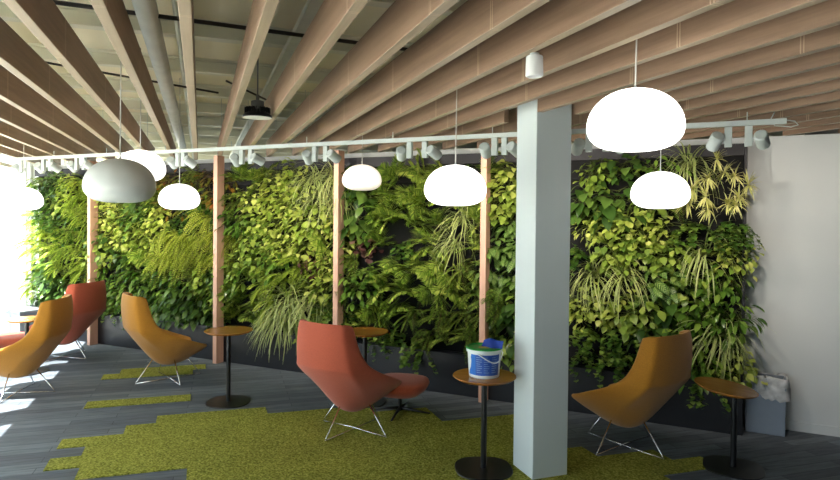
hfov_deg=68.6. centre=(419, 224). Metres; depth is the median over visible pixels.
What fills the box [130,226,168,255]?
pothos
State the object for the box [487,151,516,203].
pothos
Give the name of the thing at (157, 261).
fern
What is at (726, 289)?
philodendron
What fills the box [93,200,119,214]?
pothos
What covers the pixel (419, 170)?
palm
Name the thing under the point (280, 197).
pothos
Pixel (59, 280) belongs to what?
peace lily
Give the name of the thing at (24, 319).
side table
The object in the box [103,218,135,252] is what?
pothos
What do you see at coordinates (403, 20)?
ceiling beam
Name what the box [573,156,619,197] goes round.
pothos
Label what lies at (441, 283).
pothos
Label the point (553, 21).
ceiling beam
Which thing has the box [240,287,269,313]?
palm
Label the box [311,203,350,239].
pothos
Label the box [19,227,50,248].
fern
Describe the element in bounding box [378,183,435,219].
palm
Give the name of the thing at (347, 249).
pothos
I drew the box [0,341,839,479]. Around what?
floor
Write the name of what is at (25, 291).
fern
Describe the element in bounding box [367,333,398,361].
trailing ivy
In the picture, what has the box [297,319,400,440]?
lounge chair
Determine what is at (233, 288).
philodendron
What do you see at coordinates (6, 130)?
ceiling beam
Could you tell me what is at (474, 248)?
palm
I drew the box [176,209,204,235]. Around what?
fern
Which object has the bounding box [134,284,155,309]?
peace lily
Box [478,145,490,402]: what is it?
timber post
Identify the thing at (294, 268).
fern
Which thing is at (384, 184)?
palm
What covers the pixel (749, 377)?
pothos
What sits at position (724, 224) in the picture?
trailing ivy
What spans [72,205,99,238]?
fern
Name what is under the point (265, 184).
pothos
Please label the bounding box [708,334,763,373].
spider plant
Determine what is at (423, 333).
fern
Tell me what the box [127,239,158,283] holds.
palm
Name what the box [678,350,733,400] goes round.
philodendron
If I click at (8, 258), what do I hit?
ground
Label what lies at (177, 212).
croton
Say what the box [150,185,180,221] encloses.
croton
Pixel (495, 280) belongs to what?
calathea
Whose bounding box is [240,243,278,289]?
pothos
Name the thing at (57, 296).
peace lily
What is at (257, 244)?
pothos
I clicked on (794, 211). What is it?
wall
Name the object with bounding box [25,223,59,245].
fern
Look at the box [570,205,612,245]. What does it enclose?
pothos
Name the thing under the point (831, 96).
ceiling beam
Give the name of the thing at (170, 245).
fern
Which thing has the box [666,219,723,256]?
trailing ivy
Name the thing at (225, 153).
ceiling
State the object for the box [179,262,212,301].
pothos
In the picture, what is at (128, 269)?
fern
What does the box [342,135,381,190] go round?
pendant lamp
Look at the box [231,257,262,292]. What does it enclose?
palm
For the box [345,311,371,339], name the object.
palm
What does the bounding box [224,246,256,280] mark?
pothos
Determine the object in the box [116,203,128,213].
pothos
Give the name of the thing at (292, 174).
pothos
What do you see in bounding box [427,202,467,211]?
palm
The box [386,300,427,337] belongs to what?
fern
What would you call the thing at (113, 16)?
ceiling beam
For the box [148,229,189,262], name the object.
fern
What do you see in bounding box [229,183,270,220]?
pothos
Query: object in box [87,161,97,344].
timber post
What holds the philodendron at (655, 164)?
attached to the wall at (794, 211)
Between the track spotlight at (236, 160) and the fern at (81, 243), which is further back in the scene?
the fern at (81, 243)
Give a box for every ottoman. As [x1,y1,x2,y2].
[0,332,24,348]
[370,373,429,420]
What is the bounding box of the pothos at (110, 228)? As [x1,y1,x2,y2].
[96,203,127,235]
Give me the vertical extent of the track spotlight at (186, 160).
0.160 m
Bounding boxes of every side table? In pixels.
[5,316,49,375]
[204,326,252,408]
[353,327,387,407]
[453,368,516,479]
[694,377,764,479]
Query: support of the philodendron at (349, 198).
attached to the wall at (794, 211)
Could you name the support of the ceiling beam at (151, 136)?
attached to the ceiling at (287, 13)
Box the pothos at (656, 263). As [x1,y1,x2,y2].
[639,234,701,281]
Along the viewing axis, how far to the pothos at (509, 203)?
5.92 m
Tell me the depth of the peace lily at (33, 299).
9.08 m
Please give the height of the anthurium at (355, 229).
0.485 m
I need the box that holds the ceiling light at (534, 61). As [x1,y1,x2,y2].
[525,52,542,78]
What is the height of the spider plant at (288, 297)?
0.787 m
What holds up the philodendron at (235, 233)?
attached to the wall at (794, 211)
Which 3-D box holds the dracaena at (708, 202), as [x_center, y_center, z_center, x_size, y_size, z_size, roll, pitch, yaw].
[2.313,-0.208,5.191,0.355,0.443,0.361,1,1,4]
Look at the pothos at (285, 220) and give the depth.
7.10 m
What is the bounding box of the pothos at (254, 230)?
[239,209,270,241]
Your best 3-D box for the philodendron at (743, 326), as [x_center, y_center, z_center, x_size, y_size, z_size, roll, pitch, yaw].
[2.592,0.838,5.135,0.530,0.421,0.268,1,1,24]
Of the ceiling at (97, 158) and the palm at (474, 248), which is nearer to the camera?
the palm at (474, 248)
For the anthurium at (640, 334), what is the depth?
5.35 m
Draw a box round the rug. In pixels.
[43,407,705,479]
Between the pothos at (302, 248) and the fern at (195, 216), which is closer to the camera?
the pothos at (302, 248)
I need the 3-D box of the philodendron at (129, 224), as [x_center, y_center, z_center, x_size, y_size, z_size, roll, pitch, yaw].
[-3.879,0.007,8.203,0.574,0.463,0.297,1,1,18]
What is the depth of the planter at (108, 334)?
8.22 m
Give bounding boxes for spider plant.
[242,279,324,345]
[247,295,296,358]
[247,300,298,359]
[271,282,344,346]
[284,162,333,212]
[292,165,333,229]
[300,156,347,206]
[305,176,358,224]
[423,225,475,280]
[429,206,479,253]
[569,234,634,320]
[587,244,664,322]
[644,141,733,204]
[673,215,746,300]
[674,298,772,384]
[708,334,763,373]
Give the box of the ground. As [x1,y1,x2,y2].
[2,252,14,306]
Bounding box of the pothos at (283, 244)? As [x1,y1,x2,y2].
[261,233,298,262]
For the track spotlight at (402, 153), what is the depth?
5.11 m
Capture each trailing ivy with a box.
[31,214,65,242]
[100,303,119,325]
[106,269,135,290]
[106,287,116,308]
[133,269,165,292]
[164,216,194,242]
[308,303,332,323]
[340,304,366,325]
[346,263,385,302]
[362,174,386,206]
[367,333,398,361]
[384,329,419,367]
[389,240,419,267]
[398,343,437,378]
[568,348,603,381]
[569,325,606,369]
[570,242,592,282]
[593,348,631,387]
[598,325,654,366]
[614,353,636,382]
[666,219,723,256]
[685,374,730,413]
[703,220,751,264]
[723,224,761,261]
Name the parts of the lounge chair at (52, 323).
leg, cross rod, cross rod, leg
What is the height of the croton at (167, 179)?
0.418 m
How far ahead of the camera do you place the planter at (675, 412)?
5.33 m
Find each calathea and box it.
[464,268,509,301]
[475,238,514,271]
[490,213,515,242]
[494,257,515,295]
[498,239,515,272]
[630,266,691,306]
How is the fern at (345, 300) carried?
attached to the wall at (794, 211)
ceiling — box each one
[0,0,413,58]
[5,0,753,161]
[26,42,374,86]
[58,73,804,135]
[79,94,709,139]
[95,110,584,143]
[96,156,201,160]
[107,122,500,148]
[115,147,301,156]
[115,152,247,158]
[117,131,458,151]
[126,140,377,154]
[365,0,466,15]
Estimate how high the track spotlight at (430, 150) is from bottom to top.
0.155 m
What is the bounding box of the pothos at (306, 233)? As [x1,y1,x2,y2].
[286,200,332,244]
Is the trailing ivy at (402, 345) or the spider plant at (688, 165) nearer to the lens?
the spider plant at (688, 165)
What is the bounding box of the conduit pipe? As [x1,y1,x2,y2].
[171,0,193,158]
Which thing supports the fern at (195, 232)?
attached to the wall at (794, 211)
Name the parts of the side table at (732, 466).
plate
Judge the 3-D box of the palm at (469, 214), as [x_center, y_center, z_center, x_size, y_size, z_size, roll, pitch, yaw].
[0.615,-0.082,6.151,0.526,0.451,0.388,1,1,0]
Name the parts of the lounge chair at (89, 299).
cross rod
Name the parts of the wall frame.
panel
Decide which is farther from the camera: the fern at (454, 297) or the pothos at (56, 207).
the pothos at (56, 207)
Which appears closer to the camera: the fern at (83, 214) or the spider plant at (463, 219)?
the spider plant at (463, 219)
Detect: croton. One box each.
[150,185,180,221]
[154,177,169,195]
[156,169,192,192]
[168,185,186,221]
[191,169,213,191]
[200,191,224,214]
[208,170,240,197]
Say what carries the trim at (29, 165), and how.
attached to the wall at (794, 211)
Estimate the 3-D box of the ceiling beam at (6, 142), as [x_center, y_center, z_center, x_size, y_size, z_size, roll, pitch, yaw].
[-3.089,-1.081,2.813,0.055,0.620,13.411,0,1,-20]
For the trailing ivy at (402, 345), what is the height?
0.455 m
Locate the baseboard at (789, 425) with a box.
[785,420,839,436]
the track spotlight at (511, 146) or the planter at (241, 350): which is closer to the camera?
the track spotlight at (511, 146)
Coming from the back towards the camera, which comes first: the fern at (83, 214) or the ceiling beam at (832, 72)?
the fern at (83, 214)
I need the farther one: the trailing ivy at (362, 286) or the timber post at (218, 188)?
the timber post at (218, 188)
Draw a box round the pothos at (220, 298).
[201,288,239,313]
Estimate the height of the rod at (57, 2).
0.024 m
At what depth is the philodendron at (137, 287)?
8.15 m
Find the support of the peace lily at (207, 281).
attached to the wall at (794, 211)
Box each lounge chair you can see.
[0,294,72,402]
[29,280,105,361]
[121,292,206,385]
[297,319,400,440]
[571,330,692,459]
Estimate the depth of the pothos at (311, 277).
7.03 m
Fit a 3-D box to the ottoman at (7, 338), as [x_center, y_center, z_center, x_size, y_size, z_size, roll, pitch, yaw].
[-4.977,1.487,7.487,0.550,0.310,0.550,1,1,23]
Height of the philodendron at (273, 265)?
0.476 m
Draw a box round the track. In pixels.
[0,112,797,161]
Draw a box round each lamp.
[3,168,43,209]
[82,60,155,202]
[118,48,165,180]
[158,141,199,209]
[242,58,271,119]
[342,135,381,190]
[424,90,485,205]
[586,40,685,151]
[630,149,690,208]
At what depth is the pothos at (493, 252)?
5.97 m
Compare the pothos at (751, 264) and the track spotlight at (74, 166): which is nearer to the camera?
the pothos at (751, 264)
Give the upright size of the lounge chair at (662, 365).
0.954 m
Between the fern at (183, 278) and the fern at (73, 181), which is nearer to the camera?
the fern at (183, 278)
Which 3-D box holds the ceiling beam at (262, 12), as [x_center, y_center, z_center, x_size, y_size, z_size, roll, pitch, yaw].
[-0.659,-1.053,2.518,0.044,0.620,11.221,0,1,-20]
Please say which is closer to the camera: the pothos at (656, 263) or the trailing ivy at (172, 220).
the pothos at (656, 263)
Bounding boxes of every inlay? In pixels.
[84,394,190,408]
[101,364,205,379]
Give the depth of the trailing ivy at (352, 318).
6.75 m
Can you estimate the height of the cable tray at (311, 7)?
0.043 m
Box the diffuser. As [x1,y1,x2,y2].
[243,116,271,119]
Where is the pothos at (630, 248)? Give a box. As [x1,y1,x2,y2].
[613,229,663,277]
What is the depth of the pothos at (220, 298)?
7.52 m
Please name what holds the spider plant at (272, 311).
in the planter at (241, 350)
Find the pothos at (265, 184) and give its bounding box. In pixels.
[251,160,294,203]
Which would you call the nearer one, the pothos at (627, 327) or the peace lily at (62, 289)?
the pothos at (627, 327)
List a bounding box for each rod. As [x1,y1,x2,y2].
[45,61,218,93]
[53,0,406,50]
[226,80,265,99]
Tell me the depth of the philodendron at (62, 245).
8.82 m
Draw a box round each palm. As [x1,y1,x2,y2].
[113,242,145,266]
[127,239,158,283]
[216,279,252,312]
[218,300,243,322]
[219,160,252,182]
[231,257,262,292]
[238,299,263,327]
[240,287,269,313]
[244,162,278,195]
[253,302,274,330]
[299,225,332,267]
[310,300,332,322]
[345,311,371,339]
[355,293,392,341]
[359,205,398,240]
[359,223,396,255]
[361,183,400,208]
[361,266,400,304]
[364,193,407,234]
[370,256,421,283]
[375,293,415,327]
[377,154,416,191]
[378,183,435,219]
[386,273,420,303]
[388,199,440,235]
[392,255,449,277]
[394,148,430,187]
[402,181,429,227]
[405,224,447,259]
[409,206,458,230]
[412,268,450,323]
[416,158,442,189]
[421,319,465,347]
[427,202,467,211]
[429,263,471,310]
[450,234,502,257]
[456,195,499,238]
[477,157,516,179]
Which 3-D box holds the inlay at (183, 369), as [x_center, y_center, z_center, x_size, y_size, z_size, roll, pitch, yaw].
[-2.999,1.665,6.997,1.071,0.008,0.420,0,1,-17]
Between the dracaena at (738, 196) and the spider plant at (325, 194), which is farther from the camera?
the spider plant at (325, 194)
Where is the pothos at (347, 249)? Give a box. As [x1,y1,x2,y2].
[323,230,359,259]
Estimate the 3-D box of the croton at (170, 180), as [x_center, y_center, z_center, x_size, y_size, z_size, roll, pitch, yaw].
[-3.142,-0.483,7.838,0.576,0.469,0.294,1,1,2]
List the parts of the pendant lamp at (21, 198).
lamp shade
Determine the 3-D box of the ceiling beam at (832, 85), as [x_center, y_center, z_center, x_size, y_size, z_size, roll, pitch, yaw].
[2.682,-1.016,2.113,0.044,0.620,8.210,0,1,-20]
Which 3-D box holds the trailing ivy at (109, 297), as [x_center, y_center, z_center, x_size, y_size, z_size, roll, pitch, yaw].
[-4.359,1.034,8.489,0.365,0.400,0.349,1,1,12]
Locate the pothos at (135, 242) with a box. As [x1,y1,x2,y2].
[120,222,150,254]
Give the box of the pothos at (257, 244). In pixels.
[253,233,280,258]
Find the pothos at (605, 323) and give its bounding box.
[580,285,637,333]
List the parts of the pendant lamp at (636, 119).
lamp shade, cord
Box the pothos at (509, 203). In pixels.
[498,176,516,221]
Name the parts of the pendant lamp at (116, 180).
lamp shade, cord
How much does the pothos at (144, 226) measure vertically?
0.442 m
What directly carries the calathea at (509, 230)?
attached to the wall at (794, 211)
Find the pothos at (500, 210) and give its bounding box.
[474,175,515,226]
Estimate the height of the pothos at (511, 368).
0.421 m
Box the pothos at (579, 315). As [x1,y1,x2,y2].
[569,282,613,335]
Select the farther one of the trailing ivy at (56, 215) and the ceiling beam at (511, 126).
the trailing ivy at (56, 215)
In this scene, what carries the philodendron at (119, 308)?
in the planter at (108, 334)
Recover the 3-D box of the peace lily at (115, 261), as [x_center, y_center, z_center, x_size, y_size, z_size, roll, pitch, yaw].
[-4.089,0.481,8.378,0.578,0.343,0.230,1,1,18]
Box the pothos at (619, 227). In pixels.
[597,201,653,252]
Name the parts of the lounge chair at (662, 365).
leg, cross rod, cross rod, leg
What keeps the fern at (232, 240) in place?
attached to the wall at (794, 211)
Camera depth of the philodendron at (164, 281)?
7.94 m
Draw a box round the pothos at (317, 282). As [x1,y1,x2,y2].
[298,263,332,305]
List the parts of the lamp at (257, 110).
suspension rod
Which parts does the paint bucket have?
lid, handle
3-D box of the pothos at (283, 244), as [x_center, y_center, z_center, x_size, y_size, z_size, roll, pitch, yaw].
[-1.615,0.287,7.167,0.523,0.404,0.241,1,1,17]
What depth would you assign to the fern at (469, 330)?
6.14 m
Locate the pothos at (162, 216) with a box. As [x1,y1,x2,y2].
[142,210,175,237]
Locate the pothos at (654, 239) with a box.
[629,210,687,254]
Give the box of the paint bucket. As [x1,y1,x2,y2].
[466,342,502,378]
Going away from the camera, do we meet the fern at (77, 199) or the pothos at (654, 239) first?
the pothos at (654, 239)
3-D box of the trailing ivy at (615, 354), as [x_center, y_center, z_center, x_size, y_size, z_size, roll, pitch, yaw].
[1.755,1.311,5.564,0.368,0.383,0.336,1,1,17]
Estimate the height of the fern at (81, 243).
0.550 m
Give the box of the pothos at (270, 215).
[250,201,288,238]
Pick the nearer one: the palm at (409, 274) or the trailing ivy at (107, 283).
the palm at (409, 274)
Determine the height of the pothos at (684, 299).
0.406 m
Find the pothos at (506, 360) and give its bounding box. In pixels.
[475,335,513,368]
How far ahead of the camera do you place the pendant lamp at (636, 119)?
2.37 m
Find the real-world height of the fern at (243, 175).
0.301 m
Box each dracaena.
[676,175,722,224]
[698,149,745,192]
[715,170,758,219]
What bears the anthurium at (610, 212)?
attached to the wall at (794, 211)
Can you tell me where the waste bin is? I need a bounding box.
[744,370,790,436]
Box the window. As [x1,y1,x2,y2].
[0,154,25,332]
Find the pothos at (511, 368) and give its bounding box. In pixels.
[504,332,514,371]
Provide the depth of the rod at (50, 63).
4.96 m
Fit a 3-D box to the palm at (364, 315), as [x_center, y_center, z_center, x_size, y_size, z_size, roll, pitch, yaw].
[-0.513,0.986,6.683,0.410,0.594,0.387,0,1,-27]
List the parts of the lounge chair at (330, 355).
leg, cross rod, cross rod, leg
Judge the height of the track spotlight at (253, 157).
0.155 m
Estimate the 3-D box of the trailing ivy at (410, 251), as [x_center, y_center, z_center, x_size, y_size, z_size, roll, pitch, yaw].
[-0.180,0.309,6.526,0.304,0.288,0.239,1,1,38]
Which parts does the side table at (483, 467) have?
plate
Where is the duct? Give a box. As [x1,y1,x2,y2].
[131,0,187,154]
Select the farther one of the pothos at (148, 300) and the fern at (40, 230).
the fern at (40, 230)
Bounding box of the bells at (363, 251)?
[349,229,383,263]
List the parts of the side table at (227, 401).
plate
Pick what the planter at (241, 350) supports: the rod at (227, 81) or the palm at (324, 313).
the palm at (324, 313)
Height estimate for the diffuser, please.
0.006 m
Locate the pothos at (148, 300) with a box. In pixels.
[148,300,159,318]
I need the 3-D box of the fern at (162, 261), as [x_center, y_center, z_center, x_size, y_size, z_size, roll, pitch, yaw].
[-3.183,0.516,7.838,0.548,0.472,0.358,1,1,19]
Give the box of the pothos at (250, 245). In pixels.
[230,227,262,260]
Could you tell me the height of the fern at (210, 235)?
0.456 m
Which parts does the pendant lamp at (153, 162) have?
cord, lamp shade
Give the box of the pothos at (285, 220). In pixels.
[266,204,306,241]
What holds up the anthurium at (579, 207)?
attached to the wall at (794, 211)
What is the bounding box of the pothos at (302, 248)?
[282,227,319,265]
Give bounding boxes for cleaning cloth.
[482,338,503,348]
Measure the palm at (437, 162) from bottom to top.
0.497 m
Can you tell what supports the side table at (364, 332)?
on the floor
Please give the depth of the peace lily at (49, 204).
9.01 m
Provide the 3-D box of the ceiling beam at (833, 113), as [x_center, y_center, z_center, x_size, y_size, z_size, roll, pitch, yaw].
[3.594,-1.005,2.002,0.044,0.620,7.389,0,1,-20]
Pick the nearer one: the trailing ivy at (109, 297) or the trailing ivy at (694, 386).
the trailing ivy at (694, 386)
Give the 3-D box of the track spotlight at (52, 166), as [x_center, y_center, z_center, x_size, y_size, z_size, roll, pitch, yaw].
[-4.211,-0.677,7.082,0.153,0.160,0.142,1,1,25]
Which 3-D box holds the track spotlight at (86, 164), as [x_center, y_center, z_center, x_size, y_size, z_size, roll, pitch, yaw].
[-3.684,-0.669,6.843,0.142,0.159,0.142,0,1,-44]
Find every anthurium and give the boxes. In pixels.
[318,206,376,248]
[341,189,377,226]
[478,304,514,358]
[570,178,614,225]
[581,182,646,237]
[591,154,647,187]
[627,323,676,351]
[640,286,703,335]
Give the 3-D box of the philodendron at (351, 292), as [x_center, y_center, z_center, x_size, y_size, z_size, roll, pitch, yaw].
[-0.656,0.671,6.658,0.660,0.562,0.318,1,1,19]
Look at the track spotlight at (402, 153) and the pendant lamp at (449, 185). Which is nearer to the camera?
the pendant lamp at (449, 185)
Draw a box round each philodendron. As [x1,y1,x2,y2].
[28,207,55,233]
[49,221,78,249]
[56,211,85,233]
[84,265,107,281]
[106,280,136,307]
[110,297,121,320]
[113,209,150,241]
[116,262,154,296]
[118,281,143,298]
[138,180,162,204]
[144,284,168,310]
[149,258,182,297]
[179,188,212,219]
[187,286,211,312]
[207,265,244,302]
[215,207,254,240]
[251,248,294,285]
[330,166,367,203]
[338,262,386,312]
[494,282,514,319]
[626,153,691,187]
[647,313,722,376]
[672,288,734,344]
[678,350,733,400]
[696,261,754,311]
[699,302,767,350]
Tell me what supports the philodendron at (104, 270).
attached to the wall at (794, 211)
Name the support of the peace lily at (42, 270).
attached to the wall at (794, 211)
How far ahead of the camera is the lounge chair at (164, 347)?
6.38 m
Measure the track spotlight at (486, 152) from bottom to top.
0.157 m
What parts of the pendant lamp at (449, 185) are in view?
lamp shade, cord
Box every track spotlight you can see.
[12,160,23,173]
[33,159,46,173]
[48,159,61,172]
[66,158,79,172]
[82,157,93,169]
[166,153,180,168]
[181,153,196,168]
[230,150,244,166]
[248,149,264,165]
[302,146,317,164]
[323,146,341,163]
[396,142,412,161]
[422,141,441,159]
[479,138,497,158]
[501,137,516,157]
[571,133,592,155]
[706,126,731,151]
[744,126,770,149]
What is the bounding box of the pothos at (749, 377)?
[705,351,767,387]
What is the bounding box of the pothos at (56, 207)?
[45,186,78,219]
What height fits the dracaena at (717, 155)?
0.407 m
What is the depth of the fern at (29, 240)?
9.03 m
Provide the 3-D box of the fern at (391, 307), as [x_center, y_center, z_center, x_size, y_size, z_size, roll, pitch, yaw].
[-0.294,0.941,6.525,0.530,0.476,0.390,1,1,17]
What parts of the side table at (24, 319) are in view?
plate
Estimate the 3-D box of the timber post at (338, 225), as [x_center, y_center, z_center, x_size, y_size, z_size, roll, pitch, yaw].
[-0.889,0.443,6.712,0.060,2.500,0.120,1,1,25]
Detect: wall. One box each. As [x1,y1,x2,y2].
[32,134,839,426]
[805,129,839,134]
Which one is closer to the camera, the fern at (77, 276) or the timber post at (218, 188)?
the timber post at (218, 188)
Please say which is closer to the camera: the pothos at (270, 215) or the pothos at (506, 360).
the pothos at (506, 360)
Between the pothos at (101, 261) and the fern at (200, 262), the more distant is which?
the pothos at (101, 261)
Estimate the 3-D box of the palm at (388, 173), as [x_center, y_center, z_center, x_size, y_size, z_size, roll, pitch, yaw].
[-0.251,-0.558,6.540,0.452,0.438,0.508,1,1,-3]
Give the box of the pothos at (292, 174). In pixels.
[270,157,309,195]
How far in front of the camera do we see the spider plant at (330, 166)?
6.86 m
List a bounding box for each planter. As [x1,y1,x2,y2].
[25,305,86,341]
[98,313,212,359]
[223,329,303,372]
[357,341,478,397]
[488,357,742,435]
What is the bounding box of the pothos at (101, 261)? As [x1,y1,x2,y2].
[81,233,121,272]
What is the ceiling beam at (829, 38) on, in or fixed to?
attached to the ceiling at (287, 13)
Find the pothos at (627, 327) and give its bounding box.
[605,289,677,342]
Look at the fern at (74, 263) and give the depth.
8.69 m
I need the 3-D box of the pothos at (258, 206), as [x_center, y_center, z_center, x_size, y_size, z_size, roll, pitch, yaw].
[-1.803,-0.216,7.289,0.527,0.444,0.316,0,1,-11]
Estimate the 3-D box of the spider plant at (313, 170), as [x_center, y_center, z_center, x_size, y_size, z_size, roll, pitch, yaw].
[-1.265,-0.401,6.902,0.770,0.632,0.459,1,1,34]
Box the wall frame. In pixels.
[35,143,747,381]
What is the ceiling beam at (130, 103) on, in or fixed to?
attached to the ceiling at (287, 13)
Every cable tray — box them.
[0,64,116,151]
[229,0,323,157]
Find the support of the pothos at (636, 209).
on the wall frame
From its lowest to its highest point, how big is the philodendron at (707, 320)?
0.469 m
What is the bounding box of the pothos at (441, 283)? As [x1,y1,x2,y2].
[415,247,454,304]
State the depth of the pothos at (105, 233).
8.39 m
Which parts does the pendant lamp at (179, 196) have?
lamp shade, cord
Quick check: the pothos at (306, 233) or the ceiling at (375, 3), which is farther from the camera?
the pothos at (306, 233)
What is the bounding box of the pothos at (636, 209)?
[618,197,670,227]
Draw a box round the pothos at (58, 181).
[52,171,76,201]
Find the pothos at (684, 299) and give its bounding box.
[647,266,714,308]
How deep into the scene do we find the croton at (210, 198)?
7.57 m
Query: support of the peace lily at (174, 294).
attached to the wall at (794, 211)
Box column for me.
[513,99,571,479]
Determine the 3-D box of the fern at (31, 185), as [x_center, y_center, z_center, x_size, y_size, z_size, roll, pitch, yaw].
[-5.693,-0.612,9.109,0.562,0.367,0.294,1,1,6]
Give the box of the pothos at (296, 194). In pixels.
[274,179,315,220]
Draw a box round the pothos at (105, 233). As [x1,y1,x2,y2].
[98,230,123,250]
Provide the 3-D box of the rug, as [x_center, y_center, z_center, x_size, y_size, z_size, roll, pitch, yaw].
[-0.355,1.725,4.604,4.704,0.008,2.837,1,1,25]
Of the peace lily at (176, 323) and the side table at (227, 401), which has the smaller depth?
the side table at (227, 401)
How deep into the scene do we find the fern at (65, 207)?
8.66 m
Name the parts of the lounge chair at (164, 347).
cross rod, cross rod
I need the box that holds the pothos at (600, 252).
[585,232,643,277]
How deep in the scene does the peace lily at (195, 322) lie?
7.68 m
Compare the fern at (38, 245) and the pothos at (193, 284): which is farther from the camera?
the fern at (38, 245)
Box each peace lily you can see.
[22,270,66,306]
[24,289,45,306]
[26,167,58,205]
[31,190,53,217]
[31,252,65,291]
[36,290,57,302]
[38,193,62,220]
[43,274,68,300]
[45,172,67,197]
[53,290,63,298]
[54,271,81,297]
[64,270,86,288]
[80,228,113,256]
[105,248,138,272]
[121,199,160,223]
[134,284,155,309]
[149,295,176,329]
[157,283,194,322]
[168,301,199,328]
[171,285,205,319]
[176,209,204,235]
[177,303,212,331]
[193,263,242,301]
[201,305,236,329]
[207,208,234,236]
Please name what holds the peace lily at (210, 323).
in the planter at (108, 334)
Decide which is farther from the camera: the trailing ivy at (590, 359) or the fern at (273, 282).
the fern at (273, 282)
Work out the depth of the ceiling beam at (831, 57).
3.17 m
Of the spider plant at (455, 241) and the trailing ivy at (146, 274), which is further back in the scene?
the trailing ivy at (146, 274)
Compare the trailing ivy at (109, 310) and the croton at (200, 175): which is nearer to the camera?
the croton at (200, 175)
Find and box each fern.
[10,239,44,259]
[11,263,38,302]
[17,210,43,231]
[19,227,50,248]
[23,249,52,281]
[25,171,51,190]
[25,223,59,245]
[27,237,54,261]
[37,237,71,268]
[38,261,72,285]
[49,245,82,268]
[52,227,81,247]
[54,184,82,214]
[57,244,86,269]
[60,174,82,193]
[61,206,86,229]
[62,260,86,282]
[67,191,86,211]
[67,223,86,251]
[68,257,86,284]
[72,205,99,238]
[115,261,143,289]
[139,251,174,286]
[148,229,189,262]
[150,248,187,282]
[157,230,196,268]
[167,252,201,284]
[168,266,205,298]
[171,165,199,190]
[173,229,210,262]
[177,208,212,253]
[181,251,232,290]
[189,228,212,260]
[201,247,234,274]
[210,191,248,221]
[210,234,240,260]
[247,271,285,303]
[252,282,292,326]
[261,268,301,300]
[266,251,313,286]
[285,273,320,307]
[321,272,364,311]
[330,253,358,282]
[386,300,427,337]
[407,326,445,358]
[416,306,470,343]
[438,248,489,298]
[443,303,472,341]
[448,326,495,362]
[450,282,503,314]
[464,287,514,332]
[464,304,503,344]
[642,182,716,224]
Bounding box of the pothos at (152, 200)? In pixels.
[141,191,164,217]
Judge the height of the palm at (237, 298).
0.450 m
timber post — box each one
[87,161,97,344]
[213,155,223,363]
[333,150,343,324]
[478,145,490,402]
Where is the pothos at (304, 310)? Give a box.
[280,310,314,343]
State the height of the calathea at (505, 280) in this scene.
0.398 m
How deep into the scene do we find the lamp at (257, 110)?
4.26 m
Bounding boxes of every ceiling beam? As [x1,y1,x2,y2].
[0,17,134,151]
[0,65,114,159]
[0,99,95,161]
[0,120,73,161]
[0,135,60,164]
[0,146,40,163]
[2,0,154,150]
[89,0,175,157]
[177,0,197,159]
[217,0,279,155]
[241,0,368,156]
[266,0,458,156]
[292,0,549,155]
[319,0,641,154]
[348,0,733,153]
[378,0,826,151]
[413,109,508,150]
[442,107,516,149]
[477,47,839,147]
[514,64,839,143]
[537,0,839,111]
[571,79,839,141]
[574,25,839,114]
[682,109,839,139]
[683,100,839,134]
[686,90,839,122]
[732,117,839,137]
[783,123,839,135]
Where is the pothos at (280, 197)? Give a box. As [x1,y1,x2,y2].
[266,186,297,215]
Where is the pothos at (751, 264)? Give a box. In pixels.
[701,239,765,281]
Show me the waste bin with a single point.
(766, 413)
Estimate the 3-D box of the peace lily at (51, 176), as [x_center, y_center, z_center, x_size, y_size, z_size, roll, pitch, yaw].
[-5.245,-0.575,8.872,0.453,0.374,0.279,1,1,31]
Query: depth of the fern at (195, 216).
7.56 m
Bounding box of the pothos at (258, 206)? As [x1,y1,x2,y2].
[247,190,284,223]
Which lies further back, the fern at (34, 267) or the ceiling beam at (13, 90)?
the fern at (34, 267)
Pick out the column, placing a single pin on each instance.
(543, 191)
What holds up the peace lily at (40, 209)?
attached to the wall at (794, 211)
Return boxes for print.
[476,357,496,372]
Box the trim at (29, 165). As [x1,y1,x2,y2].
[15,161,33,305]
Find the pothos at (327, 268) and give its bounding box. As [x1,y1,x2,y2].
[305,252,348,289]
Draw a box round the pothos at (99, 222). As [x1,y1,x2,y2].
[95,204,121,235]
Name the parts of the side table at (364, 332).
plate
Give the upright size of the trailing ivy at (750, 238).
0.316 m
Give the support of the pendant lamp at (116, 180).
hanging from the ceiling at (287, 13)
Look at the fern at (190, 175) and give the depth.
7.74 m
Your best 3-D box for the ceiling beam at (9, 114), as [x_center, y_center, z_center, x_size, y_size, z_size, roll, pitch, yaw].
[-2.482,-1.074,2.739,0.044,0.620,12.864,0,1,-20]
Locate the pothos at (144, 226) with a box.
[129,205,160,235]
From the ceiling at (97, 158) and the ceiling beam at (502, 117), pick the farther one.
the ceiling at (97, 158)
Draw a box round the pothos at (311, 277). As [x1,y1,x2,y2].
[297,254,327,278]
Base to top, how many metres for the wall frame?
2.435 m
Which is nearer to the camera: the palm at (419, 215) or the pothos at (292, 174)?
the palm at (419, 215)
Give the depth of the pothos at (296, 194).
7.03 m

